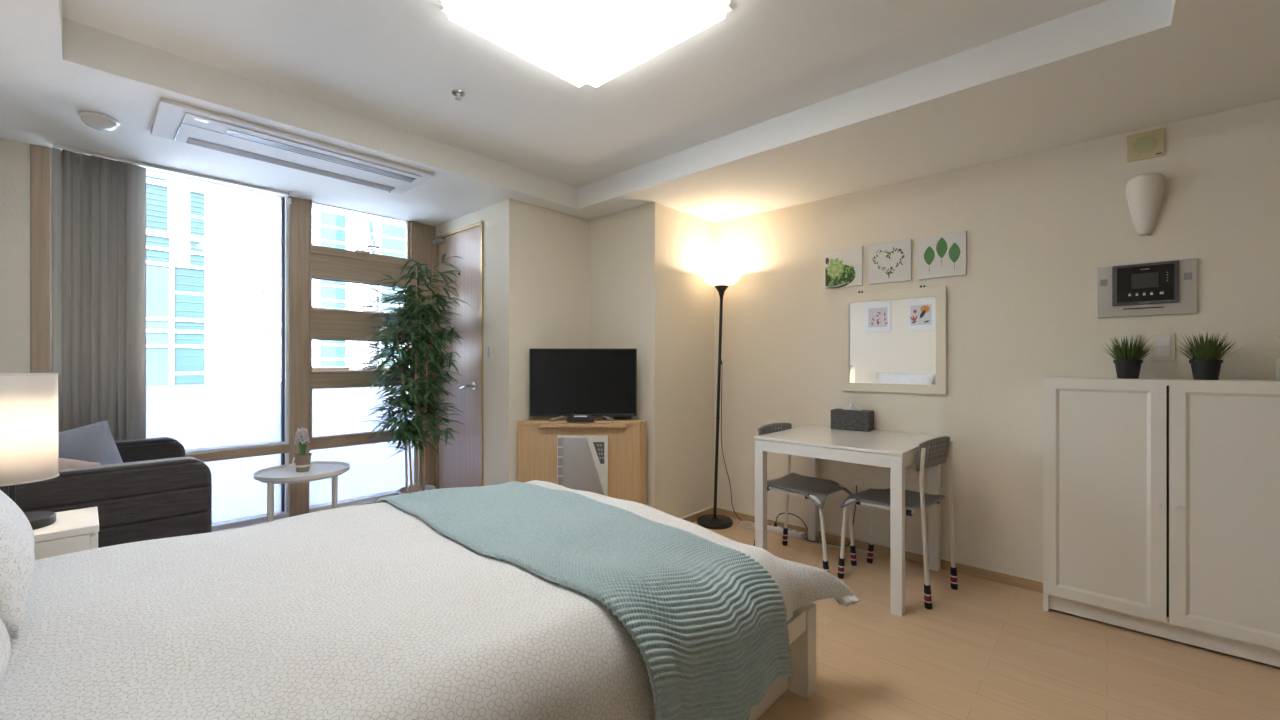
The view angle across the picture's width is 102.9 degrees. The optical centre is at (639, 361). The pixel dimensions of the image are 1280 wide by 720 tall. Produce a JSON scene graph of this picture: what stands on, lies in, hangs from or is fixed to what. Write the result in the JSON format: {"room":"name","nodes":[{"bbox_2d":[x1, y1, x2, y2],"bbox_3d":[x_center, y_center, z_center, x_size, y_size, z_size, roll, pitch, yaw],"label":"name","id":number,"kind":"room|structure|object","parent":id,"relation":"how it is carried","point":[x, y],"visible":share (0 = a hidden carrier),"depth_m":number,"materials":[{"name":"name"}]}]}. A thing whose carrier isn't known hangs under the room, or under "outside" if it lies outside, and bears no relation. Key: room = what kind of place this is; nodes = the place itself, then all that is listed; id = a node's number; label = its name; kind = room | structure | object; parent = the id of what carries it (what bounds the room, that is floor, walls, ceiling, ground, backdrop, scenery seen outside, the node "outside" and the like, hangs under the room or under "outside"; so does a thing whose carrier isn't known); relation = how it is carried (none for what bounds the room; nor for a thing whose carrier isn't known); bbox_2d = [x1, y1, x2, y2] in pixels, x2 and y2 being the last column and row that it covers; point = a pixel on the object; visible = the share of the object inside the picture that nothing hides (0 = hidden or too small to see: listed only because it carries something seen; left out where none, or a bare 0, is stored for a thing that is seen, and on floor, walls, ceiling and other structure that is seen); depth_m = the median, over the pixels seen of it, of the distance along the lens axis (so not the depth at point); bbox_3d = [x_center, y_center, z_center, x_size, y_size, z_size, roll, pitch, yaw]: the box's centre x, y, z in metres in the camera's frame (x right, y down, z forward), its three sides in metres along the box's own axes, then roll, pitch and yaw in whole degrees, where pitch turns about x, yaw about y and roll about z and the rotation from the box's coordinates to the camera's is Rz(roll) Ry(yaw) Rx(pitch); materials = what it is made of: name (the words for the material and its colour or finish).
{"room":"studio apartment","nodes":[
{"label":"studio apartment","id":0,"kind":"room"},
{"bbox_2d":[0,138,29,372],"bbox_3d":[-3.129,0.048,2.373,0.140,2.205,0.380,0,0,42],"label":"wall window","id":1,"kind":"structure","parent":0,"point":[14,155],"depth_m":2.43,"materials":[{"name":"paint"}]},
{"bbox_2d":[30,144,435,531],"bbox_3d":[-2.416,0.037,3.160,0.223,2.225,2.305,0,0,42],"label":"window","id":2,"kind":"structure","parent":1,"relation":"attached to","point":[238,430],"depth_m":3.26,"materials":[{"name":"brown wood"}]},
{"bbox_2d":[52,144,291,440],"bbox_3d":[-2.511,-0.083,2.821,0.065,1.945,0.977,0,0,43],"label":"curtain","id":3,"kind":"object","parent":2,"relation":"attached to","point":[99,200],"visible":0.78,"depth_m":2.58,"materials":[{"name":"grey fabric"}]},
{"bbox_2d":[292,453,311,471],"bbox_3d":[-1.929,0.575,2.905,0.085,0.096,0.098,0,0,43],"label":"pot","id":4,"kind":"object","parent":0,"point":[302,460],"depth_m":2.88,"materials":[{"name":"white wicker"}]},
{"bbox_2d":[500,198,589,483],"bbox_3d":[-0.646,0.048,3.573,0.100,2.205,0.695,0,0,42],"label":"wall","id":5,"kind":"structure","parent":0,"point":[545,253],"depth_m":3.40,"materials":[{"name":"paint"}]},
{"bbox_2d":[436,202,499,485],"bbox_3d":[-1.267,0.048,3.738,1.040,2.205,0.100,0,0,42],"label":"wall door","id":6,"kind":"structure","parent":5,"relation":"in","point":[490,215],"depth_m":3.43,"materials":[{"name":"paint"}]},
{"bbox_2d":[433,221,482,488],"bbox_3d":[-1.339,0.092,3.693,0.665,2.115,0.064,0,0,42],"label":"door","id":7,"kind":"structure","parent":6,"relation":"attached to","point":[460,464],"depth_m":3.66,"materials":[{"name":"brown wood"}]},
{"bbox_2d":[487,345,491,357],"bbox_3d":[-1.014,-0.070,3.430,0.050,0.090,0.013,0,0,42],"label":"switch","id":8,"kind":"object","parent":6,"relation":"attached to","point":[489,347],"visible":1,"depth_m":3.42,"materials":[{"name":"white plastic"}]},
{"bbox_2d":[590,205,643,419],"bbox_3d":[-0.178,0.048,3.683,0.640,2.205,0.100,0,0,42],"label":"wall","id":9,"kind":"structure","parent":0,"point":[616,239],"depth_m":3.59,"materials":[{"name":"paint"}]},
{"bbox_2d":[0,0,1279,225],"bbox_3d":[0.350,-1.228,1.566,6.400,0.345,3.891,0,0,42],"label":"ceiling","id":10,"kind":"structure","parent":0,"point":[771,105],"depth_m":2.12,"materials":[{"name":"paint"}]},
{"bbox_2d":[78,111,119,130],"bbox_3d":[-2.336,-1.031,2.202,0.124,0.048,0.124,0,0,42],"label":"smoke detector","id":11,"kind":"object","parent":10,"relation":"attached to","point":[98,121],"visible":1,"depth_m":2.17,"materials":[{"name":"white plastic"}]},
{"bbox_2d":[150,97,433,193],"bbox_3d":[-1.695,-1.041,2.591,0.450,0.028,1.120,0,0,42],"label":"air conditioner","id":12,"kind":"object","parent":10,"relation":"attached to","point":[173,120],"visible":1,"depth_m":2.45,"materials":[{"name":"white plastic"}]},
{"bbox_2d":[186,137,394,190],"bbox_3d":[-1.790,-1.029,2.705,0.085,0.004,0.920,0,0,43],"label":"grille","id":13,"kind":"object","parent":12,"relation":"attached to","point":[195,141],"depth_m":2.64,"materials":[{"name":"white plastic"}]},
{"bbox_2d":[451,89,464,100],"bbox_3d":[-0.811,-1.188,2.273,0.056,0.029,0.056,0,0,42],"label":"sprinkler","id":14,"kind":"object","parent":10,"relation":"attached to","point":[458,93],"visible":1,"depth_m":2.27,"materials":[{"name":"silver metal"}]},
{"bbox_2d":[441,0,732,86],"bbox_3d":[-0.178,-1.179,1.682,0.779,0.046,0.714,0,0,42],"label":"ceiling light","id":15,"kind":"object","parent":10,"relation":"attached to","point":[580,42],"visible":1,"depth_m":1.76,"materials":[{"name":"white paint"}]},
{"bbox_2d":[644,202,713,517],"bbox_3d":[0.294,0.048,3.651,0.100,2.205,0.691,0,0,42],"label":"wall","id":16,"kind":"structure","parent":0,"point":[678,245],"depth_m":3.54,"materials":[{"name":"paint"}]},
{"bbox_2d":[680,506,713,521],"bbox_3d":[0.332,1.121,3.609,0.013,0.058,0.680,0,0,42],"label":"baseboard","id":17,"kind":"structure","parent":16,"relation":"attached to","point":[693,517],"depth_m":3.70,"materials":[{"name":"brown wood"}]},
{"bbox_2d":[692,517,1279,719],"bbox_3d":[0.364,1.200,1.552,6.360,0.100,3.891,0,0,42],"label":"floor","id":18,"kind":"structure","parent":0,"point":[985,649],"depth_m":1.96,"materials":[{"name":"laminate"}]},
{"bbox_2d":[33,507,98,559],"bbox_3d":[-1.944,0.827,1.505,0.300,0.646,0.472,0,0,42],"label":"nightstand","id":19,"kind":"object","parent":18,"relation":"on","point":[77,530],"visible":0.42,"depth_m":1.55,"materials":[{"name":"white wood"}]},
{"bbox_2d":[0,373,58,529],"bbox_3d":[-1.906,0.269,1.547,0.189,0.470,0.189,0,0,42],"label":"table lamp","id":20,"kind":"object","parent":19,"relation":"on","point":[29,453],"visible":0.91,"depth_m":1.52,"materials":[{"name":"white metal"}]},
{"bbox_2d":[0,437,211,547],"bbox_3d":[-2.414,0.774,2.161,0.940,0.752,0.805,0,0,42],"label":"sofa","id":21,"kind":"object","parent":18,"relation":"on","point":[157,491],"visible":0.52,"depth_m":1.99,"materials":[{"name":"grey fabric"}]},
{"bbox_2d":[59,458,100,468],"bbox_3d":[-2.303,0.525,2.053,0.388,0.336,0.145,0,0,6],"label":"cushion","id":22,"kind":"object","parent":21,"relation":"on","point":[63,463],"visible":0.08,"depth_m":2.00,"materials":[{"name":"beige fabric"}]},
{"bbox_2d":[58,420,122,464],"bbox_3d":[-2.539,0.483,2.281,0.455,0.449,0.152,0,0,-16],"label":"cushion","id":23,"kind":"object","parent":21,"relation":"on","point":[95,442],"visible":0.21,"depth_m":2.25,"materials":[{"name":"grey fabric"}]},
{"bbox_2d":[253,461,349,521],"bbox_3d":[-1.914,0.879,2.900,0.456,0.542,0.456,0,0,42],"label":"side table","id":24,"kind":"object","parent":18,"relation":"on","point":[319,470],"visible":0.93,"depth_m":2.87,"materials":[{"name":"white paint"}]},
{"bbox_2d":[253,461,349,481],"bbox_3d":[-1.914,0.620,2.900,0.456,0.024,0.456,0,0,43],"label":"tabletop","id":25,"kind":"object","parent":24,"relation":"on","point":[319,470],"depth_m":2.87,"materials":[{"name":"white paint"}]},
{"bbox_2d":[292,427,311,471],"bbox_3d":[-1.925,0.497,2.910,0.085,0.252,0.085,0,0,-16],"label":"hyacinth","id":26,"kind":"object","parent":24,"relation":"on","point":[302,460],"visible":1,"depth_m":2.89,"materials":[{"name":"white plant"}]},
{"bbox_2d":[355,253,471,494],"bbox_3d":[-1.515,0.210,3.371,0.603,1.880,0.694,0,0,42],"label":"bamboo plant","id":27,"kind":"object","parent":18,"relation":"on","point":[415,355],"visible":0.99,"depth_m":3.35,"materials":[{"name":"green plant"}]},
{"bbox_2d":[517,417,646,504],"bbox_3d":[-0.363,0.766,3.339,0.603,0.768,0.639,0,0,42],"label":"tv stand","id":28,"kind":"object","parent":18,"relation":"on","point":[606,457],"visible":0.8,"depth_m":3.30,"materials":[{"name":"brown wood"}]},
{"bbox_2d":[558,477,562,484],"bbox_3d":[-0.512,0.765,3.280,0.033,0.054,0.002,0,0,0],"label":"vent","id":29,"kind":"object","parent":28,"relation":"attached to","point":[560,479],"depth_m":3.28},
{"bbox_2d":[558,467,562,474],"bbox_3d":[-0.512,0.703,3.280,0.033,0.054,0.002,0,0,0],"label":"vent","id":30,"kind":"object","parent":28,"relation":"attached to","point":[560,469],"depth_m":3.28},
{"bbox_2d":[558,457,562,465],"bbox_3d":[-0.512,0.641,3.280,0.033,0.054,0.002,0,0,0],"label":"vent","id":31,"kind":"object","parent":28,"relation":"attached to","point":[560,459],"depth_m":3.28,"materials":[{"name":"grey plastic"}]},
{"bbox_2d":[558,448,562,455],"bbox_3d":[-0.512,0.579,3.280,0.033,0.054,0.002,0,0,0],"label":"vent","id":32,"kind":"object","parent":28,"relation":"attached to","point":[560,450],"depth_m":3.28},
{"bbox_2d":[558,438,562,446],"bbox_3d":[-0.512,0.517,3.280,0.033,0.054,0.002,0,0,0],"label":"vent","id":33,"kind":"object","parent":28,"relation":"attached to","point":[560,440],"depth_m":3.28,"materials":[{"name":"grey plastic"}]},
{"bbox_2d":[567,413,594,421],"bbox_3d":[-0.382,0.358,3.288,0.176,0.048,0.046,0,0,0],"label":"box","id":34,"kind":"object","parent":28,"relation":"on","point":[575,417],"visible":1,"depth_m":3.27,"materials":[{"name":"black plastic"}]},
{"bbox_2d":[538,423,626,426],"bbox_3d":[-0.372,0.406,3.272,0.570,0.022,0.044,0,0,0],"label":"shelf","id":35,"kind":"object","parent":28,"relation":"attached to","point":[539,424],"depth_m":3.25,"materials":[{"name":"brown wood"}]},
{"bbox_2d":[529,349,636,420],"bbox_3d":[-0.372,0.147,3.328,0.700,0.469,0.115,0,0,0],"label":"television","id":36,"kind":"object","parent":28,"relation":"on","point":[562,382],"visible":0.94,"depth_m":3.33,"materials":[{"name":"black plastic"}]},
{"bbox_2d":[603,417,631,418],"bbox_3d":[-0.150,0.370,3.412,0.190,0.024,0.050,0,0,0],"label":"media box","id":37,"kind":"object","parent":28,"relation":"on","point":[603,417],"visible":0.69,"depth_m":3.39,"materials":[{"name":"black plastic"}]},
{"bbox_2d":[697,268,749,529],"bbox_3d":[0.625,0.255,3.571,0.460,1.790,0.305,0,0,42],"label":"floor lamp","id":38,"kind":"object","parent":18,"relation":"on","point":[721,279],"visible":0.94,"depth_m":3.61,"materials":[{"name":"black metal"}]},
{"bbox_2d":[739,521,754,528],"bbox_3d":[0.757,1.126,3.525,0.162,0.041,0.062,0,0,42],"label":"coiled cable","id":39,"kind":"object","parent":18,"relation":"on","point":[741,524],"visible":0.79,"depth_m":3.52,"materials":[{"name":"white plastic"}]},
{"bbox_2d":[749,603,815,719],"bbox_3d":[-0.668,0.630,1.491,1.540,1.040,2.175,0,0,42],"label":"bed","id":40,"kind":"object","parent":18,"relation":"on","point":[801,627],"visible":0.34,"depth_m":1.74,"materials":[{"name":"white wood"}]},
{"bbox_3d":[-0.704,0.780,1.452,1.280,0.160,1.960,0,0,43],"label":"mattress","id":41,"kind":"object","parent":40,"relation":"on","visible":0},
{"bbox_2d":[0,480,860,719],"bbox_3d":[-0.559,0.688,1.527,1.642,0.347,2.241,0,0,42],"label":"duvet","id":42,"kind":"object","parent":41,"relation":"on","point":[367,611],"visible":0.61,"depth_m":1.04,"materials":[{"name":"fabric"}]},
{"bbox_2d":[0,618,10,683],"bbox_3d":[-0.971,0.330,0.576,0.306,0.377,0.669,0,0,-44],"label":"pillow","id":43,"kind":"object","parent":42,"relation":"on","point":[5,644],"visible":1,"depth_m":0.77,"materials":[{"name":"fabric"}]},
{"bbox_2d":[0,490,34,638],"bbox_3d":[-1.499,0.330,1.066,0.660,0.377,0.302,0,0,41],"label":"pillow","id":44,"kind":"object","parent":42,"relation":"on","point":[17,557],"visible":1,"depth_m":1.03,"materials":[{"name":"fabric"}]},
{"bbox_2d":[376,481,791,719],"bbox_3d":[-0.331,0.726,1.794,1.606,0.395,0.636,0,0,42],"label":"throw blanket","id":45,"kind":"object","parent":42,"relation":"on","point":[707,621],"visible":0.94,"depth_m":1.40,"materials":[{"name":"fabric"}]},
{"bbox_2d":[767,524,804,538],"bbox_3d":[0.969,1.129,3.404,0.260,0.042,0.052,0,0,42],"label":"power strip","id":46,"kind":"object","parent":18,"relation":"on","point":[776,529],"visible":0.88,"depth_m":3.38,"materials":[{"name":"white plastic"}]},
{"bbox_2d":[754,422,856,571],"bbox_3d":[0.944,0.760,2.934,0.386,0.781,0.467,0,0,-44],"label":"dining chair","id":47,"kind":"object","parent":18,"relation":"on","point":[814,489],"visible":0.74,"depth_m":2.90,"materials":[{"name":"grey plastic"}]},
{"bbox_2d":[774,485,856,545],"bbox_3d":[1.113,0.957,3.286,0.534,0.391,0.084,0,0,37],"label":"cable","id":48,"kind":"object","parent":18,"relation":"on","point":[775,523],"visible":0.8,"depth_m":3.25,"materials":[{"name":"black plastic"}]},
{"bbox_2d":[803,537,877,555],"bbox_3d":[1.219,1.141,3.143,0.455,0.013,0.060,0,0,38],"label":"cable","id":49,"kind":"object","parent":18,"relation":"on","point":[803,537],"visible":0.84,"depth_m":3.14,"materials":[{"name":"plastic"}]},
{"bbox_2d":[754,425,940,616],"bbox_3d":[1.152,0.780,2.818,0.754,0.740,0.732,0,0,42],"label":"dining table","id":50,"kind":"object","parent":18,"relation":"on","point":[896,451],"visible":0.77,"depth_m":2.65,"materials":[{"name":"white paint"}]},
{"bbox_2d":[831,402,873,431],"bbox_3d":[1.290,0.323,3.098,0.224,0.174,0.116,0,0,38],"label":"tissue box","id":51,"kind":"object","parent":50,"relation":"on","point":[852,418],"visible":1,"depth_m":3.06,"materials":[{"name":"fabric"}]},
{"bbox_2d":[838,436,957,608],"bbox_3d":[1.331,0.760,2.650,0.386,0.781,0.467,0,0,-40],"label":"dining chair","id":52,"kind":"object","parent":18,"relation":"on","point":[932,452],"visible":0.92,"depth_m":2.58,"materials":[{"name":"grey plastic"}]},
{"bbox_2d":[1043,377,1279,666],"bbox_3d":[2.220,0.612,2.153,0.799,1.077,0.273,0,0,42],"label":"storage cabinet","id":53,"kind":"object","parent":18,"relation":"on","point":[1161,497],"visible":1,"depth_m":2.08,"materials":[{"name":"white wood"}]},
{"bbox_2d":[1104,335,1156,378],"bbox_3d":[2.147,-0.027,2.233,0.193,0.199,0.168,0,0,42],"label":"potted grass","id":54,"kind":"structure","parent":53,"relation":"on","point":[1128,361],"depth_m":2.21,"materials":[{"name":"green plant"}]},
{"bbox_2d":[1113,360,1142,378],"bbox_3d":[2.144,0.032,2.240,0.095,0.082,0.095,0,0,43],"label":"pot","id":55,"kind":"object","parent":54,"relation":"on","point":[1125,369],"depth_m":2.21,"materials":[{"name":"black plastic"}]},
{"bbox_2d":[1178,332,1242,379],"bbox_3d":[2.322,-0.028,2.076,0.184,0.203,0.181,0,0,-22],"label":"potted grass","id":56,"kind":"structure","parent":53,"relation":"on","point":[1205,364],"depth_m":2.06,"materials":[{"name":"green plant"}]},
{"bbox_2d":[1189,360,1222,379],"bbox_3d":[2.314,0.032,2.084,0.095,0.082,0.095,0,0,43],"label":"pot","id":57,"kind":"object","parent":56,"relation":"on","point":[1201,369],"depth_m":2.06,"materials":[{"name":"black plastic"}]},
{"bbox_2d":[1276,359,1279,380],"bbox_3d":[2.479,0.030,1.933,0.084,0.085,0.084,0,0,42],"label":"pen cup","id":58,"kind":"object","parent":53,"relation":"on","point":[1277,360],"visible":0.96,"depth_m":1.95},
{"bbox_2d":[714,99,1279,580],"bbox_3d":[2.220,0.048,2.423,4.600,2.205,0.100,0,0,42],"label":"wall","id":59,"kind":"structure","parent":0,"point":[1039,226],"depth_m":2.67,"materials":[{"name":"paint"}]},
{"bbox_2d":[825,246,862,288],"bbox_3d":[1.280,-0.589,3.202,0.230,0.244,0.021,0,0,42],"label":"print","id":60,"kind":"object","parent":59,"relation":"attached to","point":[843,267],"visible":1,"depth_m":3.19},
{"bbox_2d":[850,477,863,491],"bbox_3d":[1.342,0.760,3.152,0.080,0.080,0.010,0,0,42],"label":"wall outlet","id":61,"kind":"object","parent":59,"relation":"attached to","point":[853,481],"visible":0.87,"depth_m":3.15,"materials":[{"name":"white plastic"}]},
{"bbox_2d":[853,482,859,487],"bbox_3d":[1.340,0.760,3.149,0.040,0.040,0.002,0,0,43],"label":"socket","id":62,"kind":"object","parent":61,"relation":"attached to","point":[854,483],"depth_m":3.15,"materials":[{"name":"white plastic"}]},
{"bbox_2d":[717,506,1042,592],"bbox_3d":[2.223,1.121,2.344,4.489,0.058,0.013,0,0,42],"label":"baseboard","id":63,"kind":"structure","parent":59,"relation":"attached to","point":[1033,584],"depth_m":2.92,"materials":[{"name":"brown wood"}]},
{"bbox_2d":[868,239,911,283],"bbox_3d":[1.479,-0.592,3.021,0.236,0.239,0.019,0,0,42],"label":"print","id":64,"kind":"object","parent":59,"relation":"attached to","point":[888,262],"visible":1,"depth_m":3.01},
{"bbox_2d":[841,285,946,394],"bbox_3d":[1.482,-0.130,3.014,0.577,0.620,0.023,0,0,42],"label":"mirror","id":65,"kind":"object","parent":59,"relation":"attached to","point":[893,341],"visible":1,"depth_m":2.99,"materials":[{"name":"clear glass"}]},
{"bbox_2d":[918,230,966,279],"bbox_3d":[1.679,-0.592,2.837,0.235,0.239,0.019,0,0,42],"label":"print","id":66,"kind":"object","parent":59,"relation":"attached to","point":[941,255],"visible":1,"depth_m":2.83},
{"bbox_2d":[1118,334,1140,346],"bbox_3d":[2.236,-0.066,2.331,0.076,0.121,0.014,0,0,42],"label":"light switch","id":67,"kind":"object","parent":59,"relation":"attached to","point":[1120,337],"visible":0.34,"depth_m":2.33,"materials":[{"name":"white plastic"}]},
{"bbox_2d":[1126,172,1165,235],"bbox_3d":[2.251,-0.699,2.268,0.128,0.262,0.086,0,0,42],"label":"wall sconce","id":68,"kind":"object","parent":59,"relation":"attached to","point":[1144,192],"visible":1,"depth_m":2.26,"materials":[{"name":"white ceramic"}]},
{"bbox_2d":[1127,128,1164,162],"bbox_3d":[2.276,-0.975,2.295,0.121,0.122,0.014,0,0,42],"label":"speaker panel","id":69,"kind":"object","parent":59,"relation":"attached to","point":[1149,144],"visible":1,"depth_m":2.29,"materials":[{"name":"plastic"}]},
{"bbox_2d":[1133,135,1157,153],"bbox_3d":[2.271,-0.978,2.290,0.080,0.071,0.002,0,0,43],"label":"grille","id":70,"kind":"object","parent":69,"relation":"attached to","point":[1142,144],"depth_m":2.29,"materials":[{"name":"beige plastic"}]},
{"bbox_2d":[1097,258,1196,317],"bbox_3d":[2.268,-0.327,2.290,0.322,0.238,0.030,0,0,42],"label":"intercom panel","id":71,"kind":"object","parent":59,"relation":"attached to","point":[1162,287],"visible":1,"depth_m":2.28,"materials":[{"name":"silver plastic"}]},
{"bbox_2d":[1152,333,1174,360],"bbox_3d":[2.317,-0.066,2.256,0.072,0.121,0.014,0,0,42],"label":"light switch","id":72,"kind":"object","parent":59,"relation":"attached to","point":[1165,348],"visible":1,"depth_m":2.25,"materials":[{"name":"white plastic"}]},
{"label":"outside","id":73,"kind":"structure","parent":0,"visible":0},
{"bbox_3d":[-14.583,1.250,16.753,35.860,0.100,55.000,0,0,43],"label":"ground","id":74,"kind":"structure","parent":73,"visible":0},
{"bbox_2d":[233,239,279,382],"bbox_3d":[-4.987,-0.193,6.733,0.537,2.791,0.672,0,0,42],"label":"bare tree","id":75,"kind":"object","parent":74,"relation":"on","point":[268,334],"visible":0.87,"depth_m":6.72,"materials":[{"name":"white plant"}]},
{"bbox_2d":[146,175,409,384],"bbox_3d":[-9.119,-3.825,15.138,6.100,10.050,22.000,0,0,42],"label":"office building","id":76,"kind":"structure","parent":74,"relation":"on","point":[200,330],"depth_m":10.93,"materials":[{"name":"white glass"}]},
{"bbox_2d":[351,217,391,365],"bbox_3d":[-4.046,-0.757,7.743,0.422,3.917,0.669,0,0,27],"label":"bare tree","id":77,"kind":"object","parent":74,"relation":"on","point":[376,240],"visible":0.32,"depth_m":7.71,"materials":[{"name":"white plant"}]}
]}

